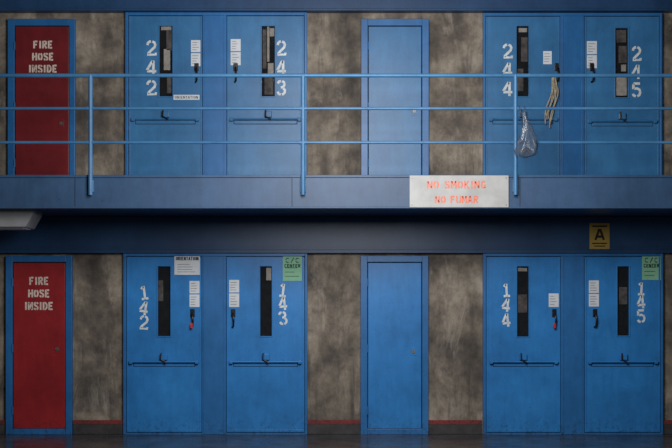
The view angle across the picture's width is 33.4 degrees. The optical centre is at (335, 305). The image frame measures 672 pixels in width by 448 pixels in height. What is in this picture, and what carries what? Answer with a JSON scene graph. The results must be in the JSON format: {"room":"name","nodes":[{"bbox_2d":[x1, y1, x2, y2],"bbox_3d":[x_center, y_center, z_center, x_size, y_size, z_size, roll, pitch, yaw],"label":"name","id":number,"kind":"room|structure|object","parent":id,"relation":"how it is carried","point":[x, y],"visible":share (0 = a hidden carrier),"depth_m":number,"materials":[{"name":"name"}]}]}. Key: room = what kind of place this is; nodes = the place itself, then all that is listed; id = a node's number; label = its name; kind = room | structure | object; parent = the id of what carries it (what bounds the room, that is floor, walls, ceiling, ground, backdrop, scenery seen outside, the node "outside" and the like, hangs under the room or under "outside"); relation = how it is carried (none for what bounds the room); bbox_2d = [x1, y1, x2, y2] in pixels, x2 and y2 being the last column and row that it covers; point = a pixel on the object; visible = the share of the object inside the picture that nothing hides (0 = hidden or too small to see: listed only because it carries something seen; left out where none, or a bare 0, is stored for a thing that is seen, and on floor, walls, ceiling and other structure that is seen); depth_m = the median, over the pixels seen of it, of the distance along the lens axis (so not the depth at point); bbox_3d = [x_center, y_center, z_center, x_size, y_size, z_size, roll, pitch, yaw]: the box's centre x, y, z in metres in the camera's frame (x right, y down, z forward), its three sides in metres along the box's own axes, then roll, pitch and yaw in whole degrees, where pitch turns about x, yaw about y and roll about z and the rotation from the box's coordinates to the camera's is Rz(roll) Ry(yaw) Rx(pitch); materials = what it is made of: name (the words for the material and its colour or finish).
{"room":"prison interior","nodes":[
{"label":"prison interior","id":0,"kind":"room"},
{"bbox_2d":[0,13,671,433],"bbox_3d":[0.000,-1.375,14.150,14.400,5.950,0.300,0,0,0],"label":"wall","id":1,"kind":"structure","parent":0,"point":[455,280],"depth_m":14.00,"materials":[{"name":"concrete"}]},
{"bbox_2d":[6,256,72,434],"bbox_3d":[-3.700,0.487,13.964,0.825,2.225,0.071,0,0,0],"label":"door","id":2,"kind":"structure","parent":1,"relation":"attached to","point":[39,289],"depth_m":13.96,"materials":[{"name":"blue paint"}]},
{"bbox_2d":[8,19,75,174],"bbox_3d":[-3.669,-2.527,13.964,0.838,2.095,0.071,0,0,0],"label":"door","id":3,"kind":"structure","parent":1,"relation":"attached to","point":[35,46],"depth_m":13.96,"materials":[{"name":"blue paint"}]},
{"bbox_2d":[73,424,122,433],"bbox_3d":[-2.969,1.538,13.985,0.625,0.125,0.030,0,0,0],"label":"baseboard","id":4,"kind":"structure","parent":1,"relation":"attached to","point":[77,428],"depth_m":13.97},
{"bbox_2d":[73,420,122,423],"bbox_3d":[-2.969,1.450,13.983,0.625,0.050,0.034,0,0,0],"label":"trim","id":5,"kind":"structure","parent":1,"relation":"attached to","point":[74,421],"depth_m":13.97,"materials":[{"name":"red paint"}]},
{"bbox_2d":[202,16,202,174],"bbox_3d":[-1.491,-2.549,13.996,2.194,2.139,0.008,0,0,0],"label":"gap","id":6,"kind":"object","parent":1,"relation":"attached to","point":[202,16],"visible":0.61,"depth_m":13.99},
{"bbox_2d":[202,256,225,433],"bbox_3d":[-1.519,0.491,13.969,0.300,2.219,0.062,0,0,0],"label":"pier","id":7,"kind":"object","parent":1,"relation":"attached to","point":[213,264],"depth_m":13.95,"materials":[{"name":"blue paint"}]},
{"bbox_2d":[123,253,306,434],"bbox_3d":[-1.503,0.472,13.970,2.294,2.256,0.060,0,0,0],"label":"frame","id":8,"kind":"object","parent":1,"relation":"attached to","point":[125,255],"visible":1,"depth_m":13.94,"materials":[{"name":"blue paint"}]},
{"bbox_2d":[203,15,226,174],"bbox_3d":[-1.512,-2.549,13.969,0.300,2.139,0.062,0,0,0],"label":"pier","id":9,"kind":"object","parent":1,"relation":"attached to","point":[214,24],"depth_m":13.95,"materials":[{"name":"blue paint"}]},
{"bbox_2d":[130,16,301,174],"bbox_3d":[-1.491,-2.560,13.943,2.182,2.102,0.098,0,0,0],"label":"door","id":10,"kind":"structure","parent":1,"relation":"in","point":[145,159],"depth_m":13.96,"materials":[{"name":"blue paint"}]},
{"bbox_2d":[146,40,156,94],"bbox_3d":[-2.299,-2.966,13.952,0.139,0.688,0.001,0,0,0],"label":"door leaf stencil number","id":11,"kind":"object","parent":10,"relation":"attached to","point":[152,63],"visible":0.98,"depth_m":13.95,"materials":[{"name":"white paint"}]},
{"bbox_2d":[132,118,198,119],"bbox_3d":[-2.119,-2.325,13.920,0.838,0.024,0.024,0,0,0],"label":"slide bar","id":12,"kind":"object","parent":10,"relation":"attached to","point":[132,118],"depth_m":13.91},
{"bbox_2d":[129,16,201,174],"bbox_3d":[-2.125,-2.560,13.952,0.913,2.102,0.006,0,0,0],"label":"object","id":13,"kind":"object","parent":10,"relation":"attached to","point":[129,16],"visible":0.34,"depth_m":13.95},
{"bbox_2d":[136,121,194,123],"bbox_3d":[-2.125,-2.288,13.951,0.735,0.038,0.008,0,0,0],"label":"flap","id":14,"kind":"object","parent":10,"relation":"attached to","point":[137,122],"visible":1,"depth_m":13.95,"materials":[{"name":"blue paint"}]},
{"bbox_2d":[160,27,171,95],"bbox_3d":[-2.119,-3.050,13.993,0.162,0.875,0.006,0,0,0],"label":"window","id":15,"kind":"structure","parent":10,"relation":"attached to","point":[163,80],"depth_m":13.99,"materials":[{"name":"glass"}]},
{"bbox_2d":[164,49,169,69],"bbox_3d":[-2.111,-3.076,13.983,0.081,0.262,0.010,0,0,0],"label":"paper","id":16,"kind":"object","parent":15,"relation":"attached to","point":[166,52],"visible":1,"depth_m":13.98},
{"bbox_2d":[166,30,171,50],"bbox_3d":[-2.082,-3.317,13.983,0.073,0.254,0.010,0,0,0],"label":"paper","id":17,"kind":"object","parent":15,"relation":"attached to","point":[168,32],"visible":1,"depth_m":13.98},
{"bbox_2d":[173,95,199,99],"bbox_3d":[-1.863,-2.600,13.954,0.325,0.062,0.003,0,0,0],"label":"name label","id":18,"kind":"object","parent":10,"relation":"attached to","point":[192,97],"visible":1,"depth_m":13.95,"materials":[{"name":"paper"}]},
{"bbox_2d":[231,39,240,50],"bbox_3d":[-1.250,-3.250,13.954,0.125,0.150,0.003,0,0,0],"label":"notice","id":19,"kind":"object","parent":10,"relation":"attached to","point":[237,43],"visible":1,"depth_m":13.95,"materials":[{"name":"paper"}]},
{"bbox_2d":[231,52,240,64],"bbox_3d":[-1.250,-3.081,13.954,0.125,0.162,0.003,0,0,0],"label":"notice","id":20,"kind":"object","parent":10,"relation":"attached to","point":[238,60],"visible":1,"depth_m":13.95,"materials":[{"name":"paper"}]},
{"bbox_2d":[230,118,300,119],"bbox_3d":[-0.872,-2.325,13.920,0.881,0.024,0.024,0,0,0],"label":"slide bar","id":21,"kind":"object","parent":10,"relation":"attached to","point":[230,118],"depth_m":13.91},
{"bbox_2d":[227,16,303,174],"bbox_3d":[-0.878,-2.560,13.952,0.957,2.102,0.006,0,0,0],"label":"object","id":22,"kind":"object","parent":10,"relation":"attached to","point":[227,16],"visible":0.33,"depth_m":13.95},
{"bbox_2d":[234,121,296,123],"bbox_3d":[-0.878,-2.288,13.951,0.779,0.038,0.008,0,0,0],"label":"flap","id":23,"kind":"object","parent":10,"relation":"attached to","point":[235,122],"visible":1,"depth_m":13.95,"materials":[{"name":"blue paint"}]},
{"bbox_2d":[262,27,274,95],"bbox_3d":[-0.844,-3.050,13.993,0.162,0.875,0.006,0,0,0],"label":"window","id":24,"kind":"structure","parent":10,"relation":"attached to","point":[271,38],"depth_m":13.99,"materials":[{"name":"glass"}]},
{"bbox_2d":[263,29,265,68],"bbox_3d":[-0.892,-3.208,13.983,0.049,0.490,0.010,0,0,0],"label":"paper","id":25,"kind":"object","parent":24,"relation":"attached to","point":[264,30],"visible":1,"depth_m":13.98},
{"bbox_2d":[265,77,272,94],"bbox_3d":[-0.840,-2.748,13.983,0.106,0.219,0.010,0,0,0],"label":"paper","id":26,"kind":"object","parent":24,"relation":"attached to","point":[268,80],"visible":1,"depth_m":13.98,"materials":[{"name":"paper"}]},
{"bbox_2d":[276,40,285,95],"bbox_3d":[-0.680,-2.965,13.952,0.129,0.691,0.001,0,0,0],"label":"door leaf stencil number","id":27,"kind":"object","parent":10,"relation":"attached to","point":[279,41],"visible":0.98,"depth_m":13.95,"materials":[{"name":"white paint"}]},
{"bbox_2d":[127,256,304,431],"bbox_3d":[-1.500,0.491,13.996,2.225,2.219,0.008,0,0,0],"label":"gap","id":28,"kind":"object","parent":1,"relation":"attached to","point":[127,256],"visible":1,"depth_m":13.99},
{"bbox_2d":[125,12,306,174],"bbox_3d":[-1.494,-2.568,13.970,2.262,2.177,0.060,0,0,0],"label":"frame","id":29,"kind":"object","parent":1,"relation":"attached to","point":[127,14],"visible":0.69,"depth_m":13.94,"materials":[{"name":"blue paint"}]},
{"bbox_2d":[128,257,304,431],"bbox_3d":[-1.500,0.479,13.943,2.213,2.181,0.098,0,0,0],"label":"door","id":30,"kind":"structure","parent":1,"relation":"in","point":[159,398],"depth_m":13.96,"materials":[{"name":"blue paint"}]},
{"bbox_2d":[139,286,148,329],"bbox_3d":[-2.395,0.023,13.952,0.123,0.547,0.001,0,0,0],"label":"door leaf stencil number","id":31,"kind":"object","parent":30,"relation":"attached to","point":[142,287],"visible":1,"depth_m":13.95,"materials":[{"name":"white paint"}]},
{"bbox_2d":[158,266,169,335],"bbox_3d":[-2.141,-0.059,13.993,0.156,0.869,0.006,0,0,0],"label":"window","id":32,"kind":"structure","parent":30,"relation":"attached to","point":[163,271],"depth_m":13.99,"materials":[{"name":"glass"}]},
{"bbox_2d":[158,280,162,300],"bbox_3d":[-2.188,-0.190,13.983,0.062,0.261,0.010,0,0,0],"label":"paper","id":33,"kind":"object","parent":32,"relation":"attached to","point":[160,282],"visible":1,"depth_m":13.98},
{"bbox_2d":[134,363,193,365],"bbox_3d":[-2.141,0.731,13.951,0.754,0.038,0.008,0,0,0],"label":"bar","id":34,"kind":"object","parent":30,"relation":"attached to","point":[135,364],"visible":1,"depth_m":13.95,"materials":[{"name":"blue paint"}]},
{"bbox_2d":[130,361,198,362],"bbox_3d":[-2.134,0.694,13.920,0.856,0.024,0.024,0,0,0],"label":"slide bar","id":35,"kind":"object","parent":30,"relation":"attached to","point":[130,361],"depth_m":13.91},
{"bbox_2d":[127,257,201,431],"bbox_3d":[-2.141,0.479,13.952,0.932,2.181,0.006,0,0,0],"label":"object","id":36,"kind":"object","parent":30,"relation":"attached to","point":[200,430],"visible":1,"depth_m":13.95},
{"bbox_2d":[174,256,199,274],"bbox_3d":[-1.853,-0.509,13.947,0.319,0.244,0.003,0,0,0],"label":"notice","id":37,"kind":"object","parent":30,"relation":"attached to","point":[194,265],"visible":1,"depth_m":13.95,"materials":[{"name":"paper"}]},
{"bbox_2d":[189,294,199,306],"bbox_3d":[-1.762,-0.066,13.954,0.125,0.156,0.003,0,0,0],"label":"notice","id":38,"kind":"object","parent":30,"relation":"attached to","point":[196,297],"visible":1,"depth_m":13.95,"materials":[{"name":"paper"}]},
{"bbox_2d":[189,281,199,292],"bbox_3d":[-1.762,-0.234,13.954,0.125,0.156,0.003,0,0,0],"label":"notice","id":39,"kind":"object","parent":30,"relation":"attached to","point":[197,283],"visible":1,"depth_m":13.95,"materials":[{"name":"paper"}]},
{"bbox_2d":[229,293,238,306],"bbox_3d":[-1.269,-0.072,13.954,0.125,0.169,0.003,0,0,0],"label":"notice","id":40,"kind":"object","parent":30,"relation":"attached to","point":[232,296],"visible":1,"depth_m":13.95,"materials":[{"name":"paper"}]},
{"bbox_2d":[229,280,238,291],"bbox_3d":[-1.269,-0.247,13.954,0.125,0.156,0.003,0,0,0],"label":"notice","id":41,"kind":"object","parent":30,"relation":"attached to","point":[236,285],"visible":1,"depth_m":13.95,"materials":[{"name":"paper"}]},
{"bbox_2d":[227,257,303,431],"bbox_3d":[-0.878,0.479,13.952,0.969,2.181,0.006,0,0,0],"label":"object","id":42,"kind":"object","parent":30,"relation":"attached to","point":[227,257],"visible":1,"depth_m":13.95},
{"bbox_2d":[234,363,296,365],"bbox_3d":[-0.878,0.731,13.951,0.791,0.038,0.008,0,0,0],"label":"flap","id":43,"kind":"object","parent":30,"relation":"attached to","point":[235,364],"visible":1,"depth_m":13.95,"materials":[{"name":"blue paint"}]},
{"bbox_2d":[230,361,301,362],"bbox_3d":[-0.872,0.694,13.920,0.894,0.024,0.024,0,0,0],"label":"slide bar","id":44,"kind":"object","parent":30,"relation":"attached to","point":[230,361],"depth_m":13.91,"materials":[{"name":"metal"}]},
{"bbox_2d":[260,266,271,335],"bbox_3d":[-0.872,-0.059,13.993,0.144,0.869,0.006,0,0,0],"label":"window","id":45,"kind":"structure","parent":30,"relation":"attached to","point":[265,285],"depth_m":13.99,"materials":[{"name":"glass"}]},
{"bbox_2d":[278,284,287,324],"bbox_3d":[-0.663,-0.021,13.952,0.119,0.519,0.001,0,0,0],"label":"door leaf stencil number","id":46,"kind":"object","parent":30,"relation":"attached to","point":[283,296],"visible":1,"depth_m":13.95,"materials":[{"name":"white paint"}]},
{"bbox_2d":[283,256,301,280],"bbox_3d":[-0.544,-0.469,13.953,0.238,0.312,0.003,0,0,0],"label":"notice","id":47,"kind":"object","parent":30,"relation":"attached to","point":[291,271],"visible":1,"depth_m":13.95,"materials":[{"name":"paper"}]},
{"bbox_2d":[307,424,360,433],"bbox_3d":[-0.025,1.538,13.985,0.662,0.125,0.030,0,0,0],"label":"baseboard","id":48,"kind":"structure","parent":1,"relation":"attached to","point":[311,428],"depth_m":13.97,"materials":[{"name":"concrete"}]},
{"bbox_2d":[307,420,360,423],"bbox_3d":[-0.025,1.450,13.983,0.662,0.050,0.034,0,0,0],"label":"trim","id":49,"kind":"structure","parent":1,"relation":"attached to","point":[308,421],"depth_m":13.97,"materials":[{"name":"red paint"}]},
{"bbox_2d":[0,217,671,252],"bbox_3d":[0.000,-0.884,13.957,14.400,0.456,0.085,0,0,0],"label":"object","id":50,"kind":"structure","parent":1,"relation":"attached to","point":[51,234],"depth_m":13.93,"materials":[{"name":"blue paint"}]},
{"bbox_2d":[0,0,671,12],"bbox_3d":[0.000,-4.005,13.935,14.400,0.690,0.130,0,0,0],"label":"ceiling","id":51,"kind":"structure","parent":1,"relation":"attached to","point":[6,6],"depth_m":13.90,"materials":[{"name":"blue paint"}]},
{"bbox_2d":[0,175,671,216],"bbox_3d":[0.000,-1.290,13.318,14.400,0.378,1.364,0,0,0],"label":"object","id":52,"kind":"object","parent":1,"relation":"attached to","point":[52,195],"visible":1,"depth_m":12.65,"materials":[{"name":"metal"}]},
{"bbox_2d":[0,209,41,229],"bbox_3d":[-4.838,-1.004,13.050,2.724,0.220,0.400,0,0,0],"label":"ceiling light fixture","id":53,"kind":"object","parent":52,"relation":"attached to","point":[10,219],"visible":0.99,"depth_m":12.85,"materials":[{"name":"metal"}]},
{"bbox_2d":[0,227,30,229],"bbox_3d":[-4.848,-0.900,13.050,2.504,0.012,0.280,0,0,0],"label":"diffuser","id":54,"kind":"object","parent":53,"relation":"attached to","point":[1,228],"depth_m":12.93,"materials":[{"name":"plastic"}]},
{"bbox_2d":[0,74,671,194],"bbox_3d":[0.000,-1.933,12.615,14.400,1.367,0.070,0,0,0],"label":"guard railing","id":55,"kind":"object","parent":52,"relation":"attached to","point":[90,108],"visible":1,"depth_m":12.59,"materials":[{"name":"metal"}]},
{"bbox_2d":[514,106,537,157],"bbox_3d":[2.129,-1.954,12.558,0.276,0.603,0.160,0,0,0],"label":"plastic bag","id":56,"kind":"object","parent":55,"relation":"hanging from","point":[525,150],"visible":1,"depth_m":12.52,"materials":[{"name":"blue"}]},
{"bbox_2d":[410,175,508,206],"bbox_3d":[1.388,-1.292,12.628,1.117,0.361,0.016,0,0,0],"label":"no smoking sign","id":57,"kind":"object","parent":52,"relation":"attached to","point":[425,190],"visible":1,"depth_m":12.62,"materials":[{"name":"metal"}]},
{"bbox_2d":[361,256,427,434],"bbox_3d":[0.728,0.487,13.970,0.844,2.225,0.060,0,0,0],"label":"frame","id":58,"kind":"object","parent":1,"relation":"attached to","point":[364,259],"visible":1,"depth_m":13.94,"materials":[{"name":"blue paint"}]},
{"bbox_2d":[367,262,421,427],"bbox_3d":[0.731,0.516,13.994,0.683,2.128,0.012,0,0,0],"label":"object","id":59,"kind":"object","parent":1,"relation":"attached to","point":[367,262],"visible":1,"depth_m":13.99,"materials":[{"name":"metal"}]},
{"bbox_2d":[368,263,420,427],"bbox_3d":[0.731,0.494,13.972,0.663,2.063,0.033,0,0,0],"label":"leaf","id":60,"kind":"object","parent":1,"relation":"attached to","point":[394,289],"visible":1,"depth_m":13.96,"materials":[{"name":"blue paint"}]},
{"bbox_2d":[361,19,428,174],"bbox_3d":[0.734,-2.527,13.970,0.844,2.095,0.060,0,0,0],"label":"frame","id":61,"kind":"object","parent":1,"relation":"attached to","point":[365,23],"visible":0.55,"depth_m":13.94,"materials":[{"name":"blue paint"}]},
{"bbox_2d":[369,27,420,174],"bbox_3d":[0.734,-2.528,13.972,0.657,1.906,0.033,0,0,0],"label":"leaf","id":62,"kind":"object","parent":1,"relation":"attached to","point":[392,50],"visible":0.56,"depth_m":13.96,"materials":[{"name":"blue paint"}]},
{"bbox_2d":[368,26,421,174],"bbox_3d":[0.734,-2.495,13.994,0.677,1.992,0.012,0,0,0],"label":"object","id":63,"kind":"object","parent":1,"relation":"attached to","point":[368,26],"visible":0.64,"depth_m":13.99,"materials":[{"name":"metal"}]},
{"bbox_2d":[429,424,481,433],"bbox_3d":[1.488,1.538,13.985,0.662,0.125,0.030,0,0,0],"label":"baseboard","id":64,"kind":"structure","parent":1,"relation":"attached to","point":[433,428],"depth_m":13.97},
{"bbox_2d":[429,420,481,423],"bbox_3d":[1.488,1.450,13.983,0.662,0.050,0.034,0,0,0],"label":"trim","id":65,"kind":"structure","parent":1,"relation":"attached to","point":[430,421],"depth_m":13.97,"materials":[{"name":"red paint"}]},
{"bbox_2d":[486,256,641,256],"bbox_3d":[2.956,0.491,13.996,2.175,2.219,0.008,0,0,0],"label":"gap","id":66,"kind":"object","parent":1,"relation":"attached to","point":[486,256],"visible":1,"depth_m":13.99,"materials":[{"name":"metal"}]},
{"bbox_2d":[560,256,583,433],"bbox_3d":[2.947,0.491,13.969,0.294,2.219,0.062,0,0,0],"label":"pier","id":67,"kind":"object","parent":1,"relation":"attached to","point":[572,264],"depth_m":13.95,"materials":[{"name":"blue paint"}]},
{"bbox_2d":[560,16,583,174],"bbox_3d":[2.944,-2.546,13.969,0.300,2.133,0.062,0,0,0],"label":"pier","id":68,"kind":"object","parent":1,"relation":"attached to","point":[572,25],"depth_m":13.95,"materials":[{"name":"blue paint"}]},
{"bbox_2d":[488,17,656,174],"bbox_3d":[2.947,-2.557,13.943,2.157,2.095,0.098,0,0,0],"label":"door","id":69,"kind":"structure","parent":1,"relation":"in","point":[601,159],"depth_m":13.96,"materials":[{"name":"blue paint"}]},
{"bbox_2d":[502,44,512,95],"bbox_3d":[2.139,-2.943,13.952,0.134,0.654,0.001,0,0,0],"label":"door leaf stencil number","id":70,"kind":"object","parent":69,"relation":"attached to","point":[508,65],"visible":0.91,"depth_m":13.95,"materials":[{"name":"white paint"}]},
{"bbox_2d":[517,27,527,95],"bbox_3d":[2.325,-3.050,13.993,0.150,0.875,0.006,0,0,0],"label":"window","id":71,"kind":"structure","parent":69,"relation":"attached to","point":[520,65],"depth_m":13.99,"materials":[{"name":"glass"}]},
{"bbox_2d":[517,69,522,90],"bbox_3d":[2.303,-2.822,13.983,0.075,0.280,0.010,0,0,0],"label":"paper","id":72,"kind":"object","parent":71,"relation":"attached to","point":[519,71],"visible":0.76,"depth_m":13.98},
{"bbox_2d":[521,37,527,61],"bbox_3d":[2.351,-3.203,13.983,0.082,0.306,0.010,0,0,0],"label":"paper","id":73,"kind":"object","parent":71,"relation":"attached to","point":[524,40],"visible":1,"depth_m":13.98,"materials":[{"name":"paper"}]},
{"bbox_2d":[486,17,559,174],"bbox_3d":[2.328,-2.557,13.952,0.919,2.095,0.006,0,0,0],"label":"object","id":74,"kind":"object","parent":69,"relation":"attached to","point":[486,17],"visible":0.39,"depth_m":13.95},
{"bbox_2d":[493,121,552,123],"bbox_3d":[2.328,-2.288,13.951,0.741,0.038,0.008,0,0,0],"label":"flap","id":75,"kind":"object","parent":69,"relation":"attached to","point":[494,122],"visible":0.94,"depth_m":13.95,"materials":[{"name":"blue paint"}]},
{"bbox_2d":[490,118,557,119],"bbox_3d":[2.334,-2.325,13.920,0.844,0.024,0.024,0,0,0],"label":"slide bar","id":76,"kind":"object","parent":69,"relation":"attached to","point":[490,118],"depth_m":13.91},
{"bbox_2d":[543,51,551,63],"bbox_3d":[2.634,-3.094,13.954,0.106,0.162,0.003,0,0,0],"label":"notice","id":77,"kind":"object","parent":69,"relation":"attached to","point":[549,59],"visible":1,"depth_m":13.95,"materials":[{"name":"paper"}]},
{"bbox_2d":[545,77,558,127],"bbox_3d":[2.677,-2.544,13.917,0.174,0.663,0.076,0,0,0],"label":"hanging cord","id":78,"kind":"object","parent":69,"relation":"hanging from","point":[554,86],"visible":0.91,"depth_m":13.90,"materials":[{"name":"fabric"}]},
{"bbox_2d":[587,41,596,53],"bbox_3d":[3.188,-3.219,13.954,0.125,0.162,0.003,0,0,0],"label":"notice","id":79,"kind":"object","parent":69,"relation":"attached to","point":[593,48],"visible":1,"depth_m":13.95,"materials":[{"name":"paper"}]},
{"bbox_2d":[587,55,596,67],"bbox_3d":[3.188,-3.044,13.954,0.125,0.162,0.003,0,0,0],"label":"notice","id":80,"kind":"object","parent":69,"relation":"attached to","point":[594,59],"visible":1,"depth_m":13.95,"materials":[{"name":"paper"}]},
{"bbox_2d":[616,29,626,96],"bbox_3d":[3.559,-3.031,13.993,0.156,0.862,0.006,0,0,0],"label":"window","id":81,"kind":"structure","parent":69,"relation":"attached to","point":[618,65],"depth_m":13.99,"materials":[{"name":"glass"}]},
{"bbox_2d":[616,30,625,41],"bbox_3d":[3.559,-3.368,13.983,0.125,0.155,0.010,0,0,0],"label":"paper","id":82,"kind":"object","parent":81,"relation":"attached to","point":[620,34],"visible":1,"depth_m":13.98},
{"bbox_2d":[616,77,626,95],"bbox_3d":[3.563,-2.742,13.983,0.133,0.233,0.010,0,0,0],"label":"paper","id":83,"kind":"object","parent":81,"relation":"attached to","point":[621,82],"visible":1,"depth_m":13.98,"materials":[{"name":"paper"}]},
{"bbox_2d":[619,46,626,62],"bbox_3d":[3.579,-3.139,13.983,0.102,0.216,0.010,0,0,0],"label":"paper","id":84,"kind":"object","parent":81,"relation":"attached to","point":[622,49],"visible":1,"depth_m":13.98,"materials":[{"name":"paper"}]},
{"bbox_2d":[585,17,658,174],"bbox_3d":[3.562,-2.557,13.952,0.926,2.095,0.006,0,0,0],"label":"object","id":85,"kind":"object","parent":69,"relation":"attached to","point":[585,17],"visible":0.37,"depth_m":13.95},
{"bbox_2d":[592,123,651,125],"bbox_3d":[3.562,-2.263,13.951,0.748,0.038,0.008,0,0,0],"label":"flap","id":86,"kind":"object","parent":69,"relation":"attached to","point":[593,124],"visible":1,"depth_m":13.95,"materials":[{"name":"blue paint"}]},
{"bbox_2d":[589,120,657,121],"bbox_3d":[3.569,-2.300,13.920,0.850,0.024,0.024,0,0,0],"label":"slide bar","id":87,"kind":"object","parent":69,"relation":"attached to","point":[589,120],"depth_m":13.91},
{"bbox_2d":[632,46,641,96],"bbox_3d":[3.745,-2.918,13.952,0.129,0.642,0.001,0,0,0],"label":"door leaf stencil number","id":88,"kind":"object","parent":69,"relation":"attached to","point":[637,67],"visible":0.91,"depth_m":13.95,"materials":[{"name":"white paint"}]},
{"bbox_2d":[483,13,661,174],"bbox_3d":[2.947,-2.565,13.970,2.231,2.170,0.060,0,0,0],"label":"frame","id":89,"kind":"object","parent":1,"relation":"attached to","point":[485,15],"visible":0.7,"depth_m":13.94,"materials":[{"name":"blue paint"}]},
{"bbox_2d":[483,253,662,434],"bbox_3d":[2.953,0.472,13.970,2.244,2.256,0.060,0,0,0],"label":"frame","id":90,"kind":"object","parent":1,"relation":"attached to","point":[484,254],"visible":1,"depth_m":13.94,"materials":[{"name":"blue paint"}]},
{"bbox_2d":[488,257,658,431],"bbox_3d":[2.956,0.479,13.943,2.163,2.181,0.098,0,0,0],"label":"door","id":91,"kind":"structure","parent":1,"relation":"in","point":[519,398],"depth_m":13.96,"materials":[{"name":"blue paint"}]},
{"bbox_2d":[502,284,510,326],"bbox_3d":[2.117,-0.011,13.952,0.115,0.539,0.001,0,0,0],"label":"door leaf stencil number","id":92,"kind":"object","parent":91,"relation":"attached to","point":[507,307],"visible":1,"depth_m":13.95,"materials":[{"name":"white paint"}]},
{"bbox_2d":[517,266,527,336],"bbox_3d":[2.328,-0.056,13.993,0.144,0.875,0.006,0,0,0],"label":"window","id":93,"kind":"structure","parent":91,"relation":"attached to","point":[522,276],"depth_m":13.99,"materials":[{"name":"glass"}]},
{"bbox_2d":[518,294,526,312],"bbox_3d":[2.328,-0.030,13.983,0.115,0.228,0.010,0,0,0],"label":"paper","id":94,"kind":"object","parent":93,"relation":"attached to","point":[522,298],"visible":1,"depth_m":13.98,"materials":[{"name":"paper"}]},
{"bbox_2d":[486,257,559,431],"bbox_3d":[2.334,0.479,13.952,0.919,2.181,0.006,0,0,0],"label":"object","id":95,"kind":"object","parent":91,"relation":"attached to","point":[487,430],"visible":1,"depth_m":13.95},
{"bbox_2d":[494,363,552,365],"bbox_3d":[2.334,0.731,13.951,0.741,0.038,0.008,0,0,0],"label":"flap","id":96,"kind":"object","parent":91,"relation":"attached to","point":[495,364],"visible":1,"depth_m":13.95,"materials":[{"name":"blue paint"}]},
{"bbox_2d":[490,361,557,362],"bbox_3d":[2.341,0.694,13.920,0.844,0.024,0.024,0,0,0],"label":"slide bar","id":97,"kind":"object","parent":91,"relation":"attached to","point":[490,361],"depth_m":13.91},
{"bbox_2d":[549,293,558,306],"bbox_3d":[2.712,-0.072,13.954,0.125,0.169,0.003,0,0,0],"label":"notice","id":98,"kind":"object","parent":91,"relation":"attached to","point":[552,296],"visible":1,"depth_m":13.95,"materials":[{"name":"paper"}]},
{"bbox_2d":[589,280,598,292],"bbox_3d":[3.212,-0.241,13.954,0.125,0.156,0.003,0,0,0],"label":"notice","id":99,"kind":"object","parent":91,"relation":"attached to","point":[595,283],"visible":1,"depth_m":13.95,"materials":[{"name":"paper"}]},
{"bbox_2d":[589,294,598,306],"bbox_3d":[3.212,-0.072,13.954,0.125,0.156,0.003,0,0,0],"label":"notice","id":100,"kind":"object","parent":91,"relation":"attached to","point":[596,299],"visible":1,"depth_m":13.95,"materials":[{"name":"paper"}]},
{"bbox_2d":[585,257,659,431],"bbox_3d":[3.569,0.479,13.952,0.938,2.181,0.006,0,0,0],"label":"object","id":101,"kind":"object","parent":91,"relation":"attached to","point":[585,257],"visible":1,"depth_m":13.95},
{"bbox_2d":[592,363,652,365],"bbox_3d":[3.569,0.731,13.951,0.760,0.038,0.008,0,0,0],"label":"flap","id":102,"kind":"object","parent":91,"relation":"attached to","point":[593,364],"visible":1,"depth_m":13.95,"materials":[{"name":"blue paint"}]},
{"bbox_2d":[618,266,627,335],"bbox_3d":[3.578,-0.062,13.993,0.144,0.862,0.006,0,0,0],"label":"window","id":103,"kind":"structure","parent":91,"relation":"attached to","point":[622,270],"depth_m":13.99,"materials":[{"name":"glass"}]},
{"bbox_2d":[619,287,626,303],"bbox_3d":[3.585,-0.127,13.983,0.101,0.216,0.010,0,0,0],"label":"paper","id":104,"kind":"object","parent":103,"relation":"attached to","point":[622,290],"visible":1,"depth_m":13.98,"materials":[{"name":"paper"}]},
{"bbox_2d":[589,361,658,362],"bbox_3d":[3.575,0.694,13.920,0.862,0.024,0.024,0,0,0],"label":"slide bar","id":105,"kind":"object","parent":91,"relation":"attached to","point":[589,361],"depth_m":13.91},
{"bbox_2d":[637,282,645,322],"bbox_3d":[3.801,-0.043,13.952,0.112,0.510,0.001,0,0,0],"label":"door leaf stencil number","id":106,"kind":"object","parent":91,"relation":"attached to","point":[640,283],"visible":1,"depth_m":13.95,"materials":[{"name":"white paint"}]},
{"bbox_2d":[642,256,660,279],"bbox_3d":[3.928,-0.476,13.953,0.231,0.302,0.003,0,0,0],"label":"notice","id":107,"kind":"object","parent":91,"relation":"attached to","point":[656,269],"visible":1,"depth_m":13.95,"materials":[{"name":"paper"}]},
{"bbox_2d":[590,223,609,248],"bbox_3d":[3.277,-0.871,13.926,0.249,0.323,0.008,0,0,0],"label":"block sign","id":108,"kind":"object","parent":1,"relation":"attached to","point":[599,232],"visible":1,"depth_m":13.92,"materials":[{"name":"yellow metal"}]},
{"bbox_2d":[592,225,606,246],"bbox_3d":[3.277,-0.870,13.923,0.187,0.262,0.002,0,0,0],"label":"print","id":109,"kind":"object","parent":108,"relation":"attached to","point":[599,232],"depth_m":13.92,"materials":[{"name":"black paper"}]},
{"bbox_2d":[0,434,671,447],"bbox_3d":[0.000,1.700,6.150,14.400,0.200,16.300,0,0,0],"label":"floor","id":110,"kind":"structure","parent":0,"point":[14,440],"depth_m":13.32,"materials":[{"name":"concrete"}]},
{"bbox_2d":[126,432,304,433],"bbox_3d":[-1.500,1.589,13.971,2.225,0.022,0.042,0,0,0],"label":"threshold","id":111,"kind":"object","parent":110,"relation":"on","point":[127,432],"visible":1,"depth_m":13.95,"materials":[{"name":"blue paint"}]},
{"bbox_2d":[486,432,660,433],"bbox_3d":[2.956,1.589,13.971,2.175,0.022,0.042,0,0,0],"label":"threshold","id":112,"kind":"object","parent":110,"relation":"on","point":[486,432],"visible":1,"depth_m":13.95,"materials":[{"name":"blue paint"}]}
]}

